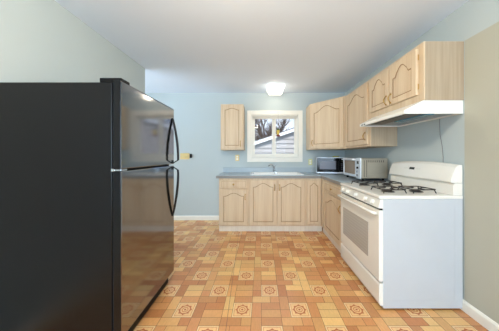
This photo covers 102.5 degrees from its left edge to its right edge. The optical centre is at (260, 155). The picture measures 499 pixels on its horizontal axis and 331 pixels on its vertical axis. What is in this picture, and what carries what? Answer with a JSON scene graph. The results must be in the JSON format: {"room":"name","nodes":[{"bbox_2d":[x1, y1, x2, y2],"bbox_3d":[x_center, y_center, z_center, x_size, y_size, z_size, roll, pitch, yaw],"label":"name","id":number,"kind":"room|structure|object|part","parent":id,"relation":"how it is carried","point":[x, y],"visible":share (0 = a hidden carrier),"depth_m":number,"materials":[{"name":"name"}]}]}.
{"room":"kitchen","nodes":[
{"label":"kitchen","id":0,"kind":"room"},
{"bbox_2d":[0,0,144,92],"bbox_3d":[-1.660,0.010,0.135,0.120,2.440,5.270,0,0,0],"label":"wall","id":1,"kind":"structure","parent":0,"point":[41,40],"depth_m":1.54,"materials":[{"name":"blue paint"}]},
{"bbox_2d":[145,93,344,215],"bbox_3d":[-0.780,0.050,3.910,5.040,2.520,0.140,0,0,0],"label":"wall","id":2,"kind":"structure","parent":0,"point":[197,116],"depth_m":3.84,"materials":[{"name":"blue paint"}]},
{"bbox_2d":[180,153,188,158],"bbox_3d":[-1.452,0.005,3.833,0.178,0.118,0.014,0,0,0],"label":"light switch","id":3,"kind":"object","parent":2,"relation":"attached to","point":[182,155],"visible":1,"depth_m":3.83,"materials":[{"name":"beige plastic"}]},
{"bbox_2d":[174,216,218,219],"bbox_3d":[-1.992,1.187,3.833,2.614,0.085,0.014,0,0,0],"label":"baseboard","id":4,"kind":"structure","parent":2,"relation":"attached to","point":[175,217],"depth_m":3.83,"materials":[{"name":"white paint"}]},
{"bbox_2d":[221,104,244,150],"bbox_3d":[-0.502,-0.511,3.662,0.405,0.812,0.355,0,0,0],"label":"upper cabinet","id":5,"kind":"object","parent":2,"relation":"attached to","point":[232,115],"visible":1,"depth_m":3.52,"materials":[{"name":"brown wood"}]},
{"bbox_2d":[223,167,315,172],"bbox_3d":[0.442,0.266,3.829,2.313,0.100,0.021,0,0,0],"label":"backsplash","id":6,"kind":"structure","parent":2,"relation":"attached to","point":[225,169],"depth_m":3.82,"materials":[{"name":"blue laminate"}]},
{"bbox_2d":[247,111,302,161],"bbox_3d":[0.275,-0.378,3.890,1.060,0.985,0.160,0,0,0],"label":"window","id":7,"kind":"structure","parent":2,"relation":"in","point":[297,156],"depth_m":3.82,"materials":[{"name":"white paint"}]},
{"bbox_3d":[0.059,-0.385,3.930,0.407,0.770,0.030,0,0,0],"label":"sash","id":8,"kind":"part","parent":7,"relation":"part of","materials":[{"name":"white paint"}]},
{"bbox_2d":[252,115,296,118],"bbox_3d":[0.275,-0.755,3.858,0.860,0.080,0.028,0,0,0],"label":"window blind","id":9,"kind":"object","parent":7,"relation":"attached to","point":[254,116],"visible":0.97,"depth_m":3.85,"materials":[{"name":"white paint"}]},
{"bbox_3d":[0.275,-0.719,3.858,0.854,0.008,0.026,0,0,0],"label":"rail","id":10,"kind":"part","parent":9,"relation":"part of","materials":[{"name":"white paint"}]},
{"bbox_3d":[0.275,0.021,3.840,0.896,0.018,0.060,0,0,0],"label":"sill","id":11,"kind":"part","parent":7,"relation":"part of","materials":[{"name":"white paint"}]},
{"bbox_3d":[0.475,-0.385,3.895,0.440,0.770,0.030,0,0,0],"label":"sash","id":12,"kind":"part","parent":7,"relation":"part of","materials":[{"name":"white paint"}]},
{"bbox_2d":[55,0,468,92],"bbox_3d":[-0.780,-1.260,0.740,5.040,0.100,6.480,0,0,0],"label":"ceiling","id":13,"kind":"structure","parent":0,"point":[182,46],"depth_m":2.02,"materials":[{"name":"paint"}]},
{"bbox_2d":[267,84,284,94],"bbox_3d":[0.262,-1.152,3.480,0.292,0.115,0.292,0,0,0],"label":"ceiling light","id":14,"kind":"object","parent":13,"relation":"attached to","point":[272,89],"visible":1,"depth_m":3.36,"materials":[{"name":"white glass"}]},
{"bbox_2d":[133,220,487,330],"bbox_3d":[-0.840,1.269,0.670,4.920,0.082,6.340,0,0,0],"label":"floor","id":15,"kind":"structure","parent":0,"point":[219,280],"depth_m":1.82,"materials":[{"name":"tile"}]},
{"bbox_2d":[0,78,178,330],"bbox_3d":[-1.185,0.378,1.569,0.811,1.703,0.752,0,0,0],"label":"refrigerator","id":16,"kind":"object","parent":15,"relation":"on","point":[88,205],"visible":1,"depth_m":1.21,"materials":[{"name":"black metal"}]},
{"bbox_3d":[-0.863,-0.190,1.576,0.046,0.540,0.738,0,0,0],"label":"freezer door","id":17,"kind":"part","parent":16,"relation":"part of","materials":[{"name":"metal"}]},
{"bbox_3d":[-0.863,0.601,1.576,0.046,1.018,0.738,0,0,0],"label":"door","id":18,"kind":"part","parent":16,"relation":"part of","materials":[{"name":"metal"}]},
{"bbox_3d":[-0.813,-0.145,1.910,0.067,0.432,0.034,0,0,0],"label":"handle","id":19,"kind":"part","parent":16,"relation":"part of","materials":[{"name":"black plastic"}]},
{"bbox_3d":[-0.813,0.335,1.910,0.067,0.472,0.034,0,0,0],"label":"handle","id":20,"kind":"part","parent":16,"relation":"part of","materials":[{"name":"black plastic"}]},
{"bbox_2d":[219,178,248,230],"bbox_3d":[-0.434,0.795,3.518,0.482,0.866,0.643,0,0,0],"label":"base cabinet","id":21,"kind":"object","parent":15,"relation":"on","point":[233,192],"visible":0.95,"depth_m":3.23,"materials":[{"name":"brown wood"}]},
{"bbox_3d":[-0.434,0.458,3.238,0.438,0.135,0.021,0,0,0],"label":"drawer","id":22,"kind":"part","parent":21,"relation":"part of","materials":[{"name":"brown wood"}]},
{"bbox_3d":[-0.434,0.835,3.239,0.438,0.575,0.020,0,0,0],"label":"door","id":23,"kind":"part","parent":21,"relation":"part of","materials":[{"name":"brown wood"}]},
{"bbox_2d":[249,178,305,230],"bbox_3d":[0.270,0.795,3.518,0.924,0.866,0.643,0,0,0],"label":"base cabinet","id":24,"kind":"object","parent":15,"relation":"on","point":[275,204],"visible":0.98,"depth_m":3.23,"materials":[{"name":"brown wood"}]},
{"bbox_3d":[0.043,0.756,3.239,0.435,0.732,0.020,0,0,0],"label":"door","id":25,"kind":"part","parent":24,"relation":"part of","materials":[{"name":"brown wood"}]},
{"bbox_3d":[0.493,0.756,3.239,0.435,0.732,0.020,0,0,0],"label":"door","id":26,"kind":"part","parent":24,"relation":"part of","materials":[{"name":"brown wood"}]},
{"bbox_2d":[305,178,321,230],"bbox_3d":[0.868,0.795,3.534,0.269,0.866,0.610,0,0,0],"label":"base cabinet","id":27,"kind":"object","parent":15,"relation":"on","point":[313,185],"visible":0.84,"depth_m":3.23,"materials":[{"name":"brown wood"}]},
{"bbox_3d":[0.864,0.749,3.239,0.222,0.712,0.020,0,0,0],"label":"door","id":28,"kind":"part","parent":27,"relation":"part of","materials":[{"name":"brown wood"}]},
{"bbox_2d":[321,179,341,252],"bbox_3d":[1.282,0.795,2.815,0.673,0.866,0.860,0,0,0],"label":"base cabinet","id":29,"kind":"object","parent":15,"relation":"on","point":[330,202],"visible":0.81,"depth_m":2.76,"materials":[{"name":"brown wood"}]},
{"bbox_2d":[216,167,390,185],"bbox_3d":[0.450,0.289,3.108,2.338,0.146,1.461,0,0,0],"label":"countertop","id":30,"kind":"structure","parent":29,"relation":"on","point":[228,172],"depth_m":3.24,"materials":[{"name":"blue laminate"}]},
{"bbox_2d":[250,172,303,174],"bbox_3d":[0.275,0.395,3.548,0.894,0.183,0.450,0,0,0],"label":"sink","id":31,"kind":"object","parent":30,"relation":"in","point":[252,173],"visible":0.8,"depth_m":3.68,"materials":[{"name":"white ceramic"}]},
{"bbox_2d":[316,157,346,173],"bbox_3d":[1.259,0.169,3.583,0.500,0.292,0.322,0,0,11],"label":"microwave oven","id":32,"kind":"object","parent":30,"relation":"on","point":[331,165],"visible":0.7,"depth_m":3.44,"materials":[{"name":"silver metal"}]},
{"bbox_3d":[1.170,0.157,3.456,0.374,0.244,0.014,0,0,11],"label":"door","id":33,"kind":"part","parent":32,"relation":"part of","materials":[{"name":"black glass"}]},
{"bbox_3d":[1.231,0.288,3.444,0.496,0.026,0.012,0,0,11],"label":"trim","id":34,"kind":"part","parent":32,"relation":"part of","materials":[{"name":"silver metal"}]},
{"bbox_3d":[1.414,0.154,3.407,0.120,0.238,0.014,0,0,11],"label":"control panel","id":35,"kind":"part","parent":32,"relation":"part of","materials":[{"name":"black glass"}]},
{"bbox_2d":[341,158,387,180],"bbox_3d":[1.403,0.169,2.764,0.385,0.292,0.525,0,0,0],"label":"toaster oven","id":36,"kind":"object","parent":30,"relation":"on","point":[360,168],"visible":0.98,"depth_m":2.50,"materials":[{"name":"silver metal"}]},
{"bbox_3d":[1.257,0.152,2.821,0.014,0.245,0.405,0,0,0],"label":"door","id":37,"kind":"part","parent":36,"relation":"part of","materials":[{"name":"silver metal"}]},
{"bbox_3d":[1.258,0.152,2.821,0.004,0.181,0.341,0,0,0],"label":"door glass","id":38,"kind":"part","parent":36,"relation":"part of","materials":[{"name":"glass"}]},
{"bbox_3d":[1.256,0.157,2.560,0.018,0.267,0.110,0,0,0],"label":"control panel","id":39,"kind":"part","parent":36,"relation":"part of","materials":[{"name":"silver metal"}]},
{"bbox_3d":[0.989,0.835,2.745,0.020,0.575,0.660,0,0,0],"label":"door","id":40,"kind":"part","parent":29,"relation":"part of","materials":[{"name":"brown wood"}]},
{"bbox_3d":[0.988,0.458,2.745,0.021,0.135,0.660,0,0,0],"label":"drawer","id":41,"kind":"part","parent":29,"relation":"part of","materials":[{"name":"brown wood"}]},
{"bbox_2d":[337,161,462,307],"bbox_3d":[1.247,0.639,1.976,0.726,1.179,0.778,0,0,0],"label":"gas stove","id":42,"kind":"object","parent":15,"relation":"on","point":[402,237],"visible":1,"depth_m":1.59,"materials":[{"name":"white metal"}]},
{"bbox_3d":[0.914,0.460,1.976,0.058,0.035,0.739,0,0,0],"label":"handle","id":43,"kind":"part","parent":42,"relation":"part of","materials":[{"name":"white metal"}]},
{"bbox_3d":[0.959,0.383,1.976,0.041,0.074,0.768,0,0,0],"label":"control panel","id":44,"kind":"part","parent":42,"relation":"part of","materials":[{"name":"white metal"}]},
{"bbox_3d":[0.962,1.107,1.976,0.034,0.177,0.764,0,0,0],"label":"storage drawer","id":45,"kind":"part","parent":42,"relation":"part of","materials":[{"name":"white metal"}]},
{"bbox_3d":[0.962,0.720,1.976,0.034,0.569,0.764,0,0,0],"label":"oven door","id":46,"kind":"part","parent":42,"relation":"part of","materials":[{"name":"white metal"}]},
{"bbox_2d":[340,183,462,198],"bbox_3d":[1.276,0.328,1.976,0.667,0.026,0.778,0,0,0],"label":"cooktop","id":47,"kind":"object","parent":42,"relation":"in","point":[366,190],"depth_m":1.73,"materials":[{"name":"white metal"}]},
{"bbox_2d":[345,0,498,323],"bbox_3d":[1.680,0.050,0.670,0.120,2.520,6.340,0,0,0],"label":"wall","id":48,"kind":"structure","parent":0,"point":[470,139],"depth_m":1.52,"materials":[{"name":"blue paint"}]},
{"bbox_2d":[306,96,366,149],"bbox_3d":[1.246,-0.515,3.437,0.745,0.804,0.805,0,0,0],"label":"upper cabinet","id":49,"kind":"object","parent":48,"relation":"attached to","point":[325,120],"visible":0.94,"depth_m":3.27,"materials":[{"name":"brown wood"}]},
{"bbox_3d":[1.078,-0.512,3.282,0.020,0.754,0.594,0,0,-40],"label":"door","id":50,"kind":"part","parent":49,"relation":"part of","materials":[{"name":"brown wood"}]},
{"bbox_2d":[346,79,396,147],"bbox_3d":[1.433,-0.514,2.699,0.373,0.798,0.668,0,0,0],"label":"upper cabinet","id":51,"kind":"object","parent":48,"relation":"attached to","point":[357,101],"visible":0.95,"depth_m":2.51,"materials":[{"name":"brown wood"}]},
{"bbox_3d":[1.288,-0.512,2.703,0.020,0.745,0.600,0,0,0],"label":"door","id":52,"kind":"part","parent":51,"relation":"part of","materials":[{"name":"brown wood"}]},
{"bbox_3d":[1.305,-0.514,2.699,0.012,0.798,0.668,0,0,0],"label":"frame","id":53,"kind":"part","parent":51,"relation":"part of","materials":[{"name":"brown wood"}]},
{"bbox_2d":[380,173,390,180],"bbox_3d":[1.609,0.266,3.108,0.020,0.100,1.461,0,0,0],"label":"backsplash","id":54,"kind":"structure","parent":48,"relation":"attached to","point":[389,175],"depth_m":2.50,"materials":[{"name":"laminate"}]},
{"bbox_2d":[360,100,462,126],"bbox_3d":[1.379,-0.390,1.952,0.474,0.108,0.717,0,0,0],"label":"range hood","id":55,"kind":"object","parent":48,"relation":"attached to","point":[425,110],"visible":1,"depth_m":1.67,"materials":[{"name":"white metal"}]},
{"bbox_2d":[369,41,463,117],"bbox_3d":[1.433,-0.679,1.976,0.373,0.467,0.772,0,0,0],"label":"upper cabinet","id":56,"kind":"object","parent":48,"relation":"attached to","point":[432,70],"visible":0.98,"depth_m":1.61,"materials":[{"name":"brown wood"}]},
{"bbox_3d":[1.288,-0.691,2.178,0.020,0.378,0.345,0,0,0],"label":"door","id":57,"kind":"part","parent":56,"relation":"part of","materials":[{"name":"brown wood"}]},
{"bbox_3d":[1.305,-0.679,1.976,0.012,0.467,0.772,0,0,0],"label":"frame","id":58,"kind":"part","parent":56,"relation":"part of","materials":[{"name":"brown wood"}]},
{"bbox_3d":[1.288,-0.691,1.817,0.020,0.378,0.345,0,0,0],"label":"door","id":59,"kind":"part","parent":56,"relation":"part of","materials":[{"name":"brown wood"}]},
{"bbox_2d":[460,299,498,330],"bbox_3d":[1.613,1.187,-0.060,0.014,0.085,4.840,0,0,0],"label":"baseboard","id":60,"kind":"structure","parent":48,"relation":"attached to","point":[485,321],"depth_m":1.47,"materials":[{"name":"white paint"}]},
{"label":"outside","id":61,"kind":"structure","parent":0,"visible":0},
{"bbox_3d":[0.000,1.555,24.500,50.000,0.050,41.000,0,0,0],"label":"lawn","id":62,"kind":"structure","parent":61,"visible":0},
{"bbox_2d":[255,119,265,139],"bbox_3d":[-1.597,-1.591,15.268,5.374,6.268,3.846,0,0,39],"label":"bare tree","id":63,"kind":"object","parent":62,"relation":"on","point":[256,121],"visible":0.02,"depth_m":14.79,"materials":[{"name":"grey plant"}]},
{"bbox_2d":[255,119,289,139],"bbox_3d":[0.685,-3.044,24.055,6.273,9.186,4.758,0,0,-15],"label":"bare tree","id":64,"kind":"object","parent":62,"relation":"on","point":[265,121],"visible":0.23,"depth_m":23.81,"materials":[{"name":"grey plant"}]},
{"bbox_2d":[255,119,291,139],"bbox_3d":[1.189,-1.620,20.221,4.444,6.323,3.174,0,0,0],"label":"bare tree","id":65,"kind":"object","parent":62,"relation":"on","point":[284,121],"visible":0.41,"depth_m":19.74,"materials":[{"name":"grey plant"}]},
{"bbox_2d":[255,128,293,153],"bbox_3d":[-0.450,-0.115,9.615,7.700,3.290,5.170,0,0,0],"label":"neighbouring house","id":66,"kind":"structure","parent":62,"relation":"on","point":[285,142],"depth_m":7.18,"materials":[{"name":"grey"}]}
]}

